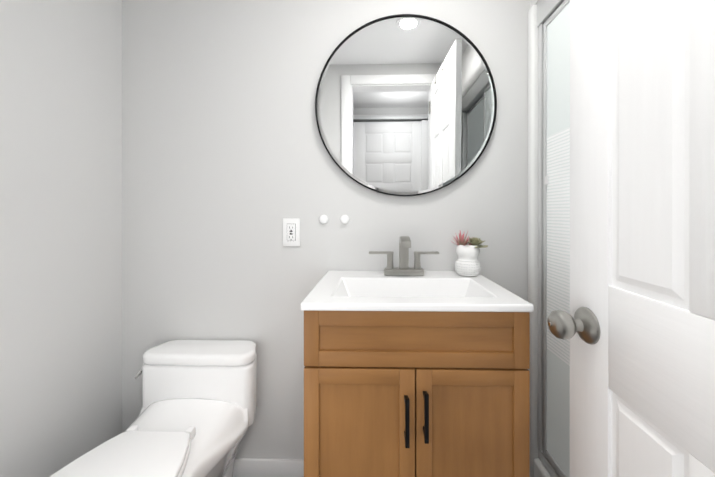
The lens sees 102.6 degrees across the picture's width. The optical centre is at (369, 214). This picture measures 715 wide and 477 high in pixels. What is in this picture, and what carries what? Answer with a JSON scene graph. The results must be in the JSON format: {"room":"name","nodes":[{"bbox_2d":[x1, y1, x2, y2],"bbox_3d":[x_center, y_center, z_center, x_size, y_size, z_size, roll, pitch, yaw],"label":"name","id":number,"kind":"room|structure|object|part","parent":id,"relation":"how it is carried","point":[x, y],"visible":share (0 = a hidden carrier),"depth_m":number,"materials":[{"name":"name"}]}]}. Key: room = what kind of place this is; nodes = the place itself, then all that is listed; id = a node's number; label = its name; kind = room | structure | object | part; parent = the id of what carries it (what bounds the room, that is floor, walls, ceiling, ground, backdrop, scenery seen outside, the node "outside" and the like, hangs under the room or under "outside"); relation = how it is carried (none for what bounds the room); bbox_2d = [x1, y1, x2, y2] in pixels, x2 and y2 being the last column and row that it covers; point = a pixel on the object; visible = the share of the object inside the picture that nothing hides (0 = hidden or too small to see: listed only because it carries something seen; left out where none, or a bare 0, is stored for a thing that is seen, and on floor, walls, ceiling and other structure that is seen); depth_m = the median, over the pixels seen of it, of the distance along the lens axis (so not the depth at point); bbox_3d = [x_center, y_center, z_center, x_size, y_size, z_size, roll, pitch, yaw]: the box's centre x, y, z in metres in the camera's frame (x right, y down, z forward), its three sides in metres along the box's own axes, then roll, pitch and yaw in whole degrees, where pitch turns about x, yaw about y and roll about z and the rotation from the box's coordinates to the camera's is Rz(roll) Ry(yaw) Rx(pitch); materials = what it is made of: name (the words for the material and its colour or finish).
{"room":"bathroom","nodes":[
{"label":"bathroom","id":0,"kind":"room"},
{"bbox_2d":[0,0,121,476],"bbox_3d":[-1.089,-0.022,0.566,0.120,2.200,1.224,0,0,1],"label":"wall","id":1,"kind":"structure","parent":0,"point":[60,234],"depth_m":0.94,"materials":[{"name":"white paint"}]},
{"bbox_2d":[122,0,529,458],"bbox_3d":[0.301,-0.023,1.208,4.000,2.200,0.120,0,0,1],"label":"wall","id":2,"kind":"structure","parent":0,"point":[228,164],"depth_m":1.16,"materials":[{"name":"white paint"}]},
{"bbox_2d":[233,458,303,476],"bbox_3d":[-0.198,1.034,1.153,1.635,0.086,0.012,0,0,1],"label":"baseboard","id":3,"kind":"structure","parent":2,"relation":"attached to","point":[254,467],"depth_m":1.15,"materials":[{"name":"white paint"}]},
{"bbox_2d":[283,218,299,245],"bbox_3d":[-0.315,0.073,1.156,0.069,0.114,0.009,0,0,1],"label":"electrical outlet","id":4,"kind":"object","parent":2,"relation":"attached to","point":[291,231],"visible":1,"depth_m":1.15,"materials":[{"name":"white plastic"}]},
{"bbox_2d":[319,215,327,223],"bbox_3d":[-0.184,0.020,1.152,0.037,0.037,0.011,0,0,1],"label":"cap","id":5,"kind":"object","parent":2,"relation":"attached to","point":[323,219],"visible":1,"depth_m":1.15,"materials":[{"name":"white plastic"}]},
{"bbox_2d":[340,215,348,223],"bbox_3d":[-0.099,0.020,1.151,0.037,0.037,0.011,0,0,1],"label":"cap","id":6,"kind":"object","parent":2,"relation":"attached to","point":[344,219],"visible":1,"depth_m":1.15,"materials":[{"name":"white plastic"}]},
{"bbox_2d":[315,14,496,195],"bbox_3d":[0.141,-0.427,1.136,0.712,0.712,0.022,0,1,2],"label":"mirror","id":7,"kind":"object","parent":2,"relation":"attached to","point":[405,104],"visible":1,"depth_m":1.13,"materials":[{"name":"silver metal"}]},
{"bbox_2d":[530,0,538,7],"bbox_3d":[0.666,-0.966,0.526,0.080,0.312,1.224,0,0,1],"label":"wall","id":8,"kind":"structure","parent":0,"point":[532,2],"depth_m":1.11,"materials":[{"name":"white paint"}]},
{"bbox_2d":[547,0,714,476],"bbox_3d":[0.446,0.056,0.347,0.183,2.021,0.601,0,0,4],"label":"door","id":9,"kind":"structure","parent":8,"relation":"in","point":[636,326],"depth_m":0.46,"materials":[{"name":"paint"}]},
{"bbox_3d":[0.411,0.228,0.590,0.072,0.072,0.072,0,0,4],"label":"knob","id":10,"kind":"part","parent":9,"relation":"part of","materials":[{"name":"silver metal"}]},
{"label":"panel","id":11,"kind":"part","parent":9,"relation":"part of","materials":[{"name":"white wood"}]},
{"label":"panel","id":12,"kind":"part","parent":9,"relation":"part of","materials":[{"name":"white wood"}]},
{"bbox_3d":[0.448,0.228,0.346,0.035,0.191,0.370,0,0,4],"label":"rail","id":13,"kind":"part","parent":9,"relation":"part of","materials":[{"name":"paint"}]},
{"bbox_3d":[0.276,1.103,0.054,4.000,0.050,2.430,0,0,1],"label":"floor","id":14,"kind":"structure","parent":0,"visible":0},
{"bbox_2d":[49,340,256,476],"bbox_3d":[-0.645,0.792,0.781,0.429,0.570,0.771,0,0,1],"label":"toilet","id":15,"kind":"object","parent":14,"relation":"on","point":[196,417],"visible":1,"depth_m":0.98,"materials":[{"name":"white ceramic"}]},
{"bbox_3d":[-0.848,0.587,1.057,0.007,0.013,0.041,0,30,9],"label":"lever","id":16,"kind":"part","parent":15,"relation":"part of","materials":[{"name":"silver metal"}]},
{"bbox_3d":[-0.641,0.678,0.648,0.344,0.016,0.438,0,0,1],"label":"seat","id":17,"kind":"part","parent":15,"relation":"part of","materials":[{"name":"white plastic"}]},
{"bbox_3d":[-0.632,0.528,1.096,0.416,0.043,0.139,0,0,1],"label":"lid","id":18,"kind":"part","parent":15,"relation":"part of","materials":[{"name":"white ceramic"}]},
{"bbox_3d":[-0.632,0.664,1.099,0.412,0.227,0.132,0,0,1],"label":"tank","id":19,"kind":"part","parent":15,"relation":"part of","materials":[{"name":"white ceramic"}]},
{"bbox_2d":[301,270,533,476],"bbox_3d":[0.122,0.651,0.923,0.588,0.852,0.455,0,0,1],"label":"bathroom vanity","id":20,"kind":"object","parent":14,"relation":"on","point":[427,374],"visible":0.98,"depth_m":0.73,"materials":[{"name":"brown wood"}]},
{"bbox_3d":[-0.149,0.318,0.743,0.039,0.144,0.019,0,0,1],"label":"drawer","id":21,"kind":"part","parent":20,"relation":"part of","materials":[{"name":"brown wood"}]},
{"bbox_3d":[-0.149,0.684,0.744,0.039,0.578,0.019,0,0,1],"label":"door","id":22,"kind":"part","parent":20,"relation":"part of","materials":[{"name":"brown wood"}]},
{"bbox_3d":[-0.026,0.684,0.744,0.210,0.503,0.010,0,0,1],"label":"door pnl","id":23,"kind":"part","parent":20,"relation":"part of","materials":[{"name":"brown wood"}]},
{"bbox_3d":[-0.026,0.415,0.741,0.206,0.039,0.019,0,0,1],"label":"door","id":24,"kind":"part","parent":20,"relation":"part of","materials":[{"name":"brown wood"}]},
{"bbox_2d":[369,236,438,275],"bbox_3d":[0.128,0.152,1.037,0.262,0.145,0.116,0,0,1],"label":"faucet","id":25,"kind":"object","parent":20,"relation":"on","point":[402,269],"visible":1,"depth_m":1.06,"materials":[{"name":"silver metal"}]},
{"bbox_3d":[0.044,0.144,1.073,0.092,0.008,0.021,0,0,1],"label":"handle","id":26,"kind":"part","parent":25,"relation":"part of","materials":[{"name":"silver metal"}]},
{"bbox_3d":[0.128,0.143,1.032,0.035,0.127,0.105,0,0,1],"label":"spout","id":27,"kind":"part","parent":25,"relation":"part of","materials":[{"name":"silver metal"}]},
{"bbox_3d":[0.213,0.144,1.069,0.092,0.008,0.021,0,0,1],"label":"handle","id":28,"kind":"part","parent":25,"relation":"part of","materials":[{"name":"silver metal"}]},
{"bbox_3d":[0.097,0.684,0.738,0.039,0.578,0.019,0,0,1],"label":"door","id":29,"kind":"part","parent":20,"relation":"part of","materials":[{"name":"brown wood"}]},
{"bbox_3d":[0.118,0.318,0.740,0.499,0.070,0.010,0,0,1],"label":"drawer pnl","id":30,"kind":"part","parent":20,"relation":"part of","materials":[{"name":"brown wood"}]},
{"bbox_3d":[0.118,0.266,0.737,0.495,0.039,0.019,0,0,1],"label":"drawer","id":31,"kind":"part","parent":20,"relation":"part of","materials":[{"name":"brown wood"}]},
{"bbox_3d":[0.118,0.371,0.738,0.495,0.039,0.019,0,0,1],"label":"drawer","id":32,"kind":"part","parent":20,"relation":"part of","materials":[{"name":"brown wood"}]},
{"bbox_3d":[0.140,0.684,0.737,0.039,0.578,0.019,0,0,1],"label":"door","id":33,"kind":"part","parent":20,"relation":"part of","materials":[{"name":"brown wood"}]},
{"bbox_2d":[451,231,487,276],"bbox_3d":[0.371,0.141,1.061,0.138,0.169,0.110,0,0,1],"label":"planter","id":34,"kind":"object","parent":20,"relation":"on","point":[467,263],"visible":1,"depth_m":1.03,"materials":[{"name":"ceramic"}]},
{"bbox_3d":[0.364,0.169,1.062,0.093,0.112,0.093,0,0,1],"label":"pot","id":35,"kind":"part","parent":34,"relation":"part of","materials":[{"name":"ceramic"}]},
{"bbox_3d":[0.262,0.415,0.734,0.206,0.039,0.019,0,0,1],"label":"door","id":36,"kind":"part","parent":20,"relation":"part of","materials":[{"name":"brown wood"}]},
{"bbox_3d":[0.262,0.684,0.737,0.210,0.503,0.010,0,0,1],"label":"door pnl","id":37,"kind":"part","parent":20,"relation":"part of","materials":[{"name":"brown wood"}]},
{"bbox_3d":[0.385,0.318,0.732,0.039,0.144,0.019,0,0,1],"label":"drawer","id":38,"kind":"part","parent":20,"relation":"part of","materials":[{"name":"brown wood"}]},
{"bbox_3d":[0.385,0.684,0.732,0.039,0.578,0.019,0,0,1],"label":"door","id":39,"kind":"part","parent":20,"relation":"part of","materials":[{"name":"brown wood"}]},
{"bbox_2d":[528,0,569,476],"bbox_3d":[1.031,0.135,0.629,0.833,1.886,1.003,0,0,1],"label":"shower","id":40,"kind":"object","parent":14,"relation":"on","point":[549,158],"visible":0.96,"depth_m":1.03,"materials":[{"name":"clear glass"}]},
{"bbox_3d":[0.660,0.910,0.616,0.056,0.033,0.957,0,0,1],"label":"sill","id":41,"kind":"part","parent":40,"relation":"part of","materials":[{"name":"silver metal"}]},
{"bbox_3d":[0.648,0.090,0.810,0.006,1.565,0.486,0,0,1],"label":"panel glass","id":42,"kind":"part","parent":40,"relation":"part of","materials":[{"name":"clear glass"}]}
]}

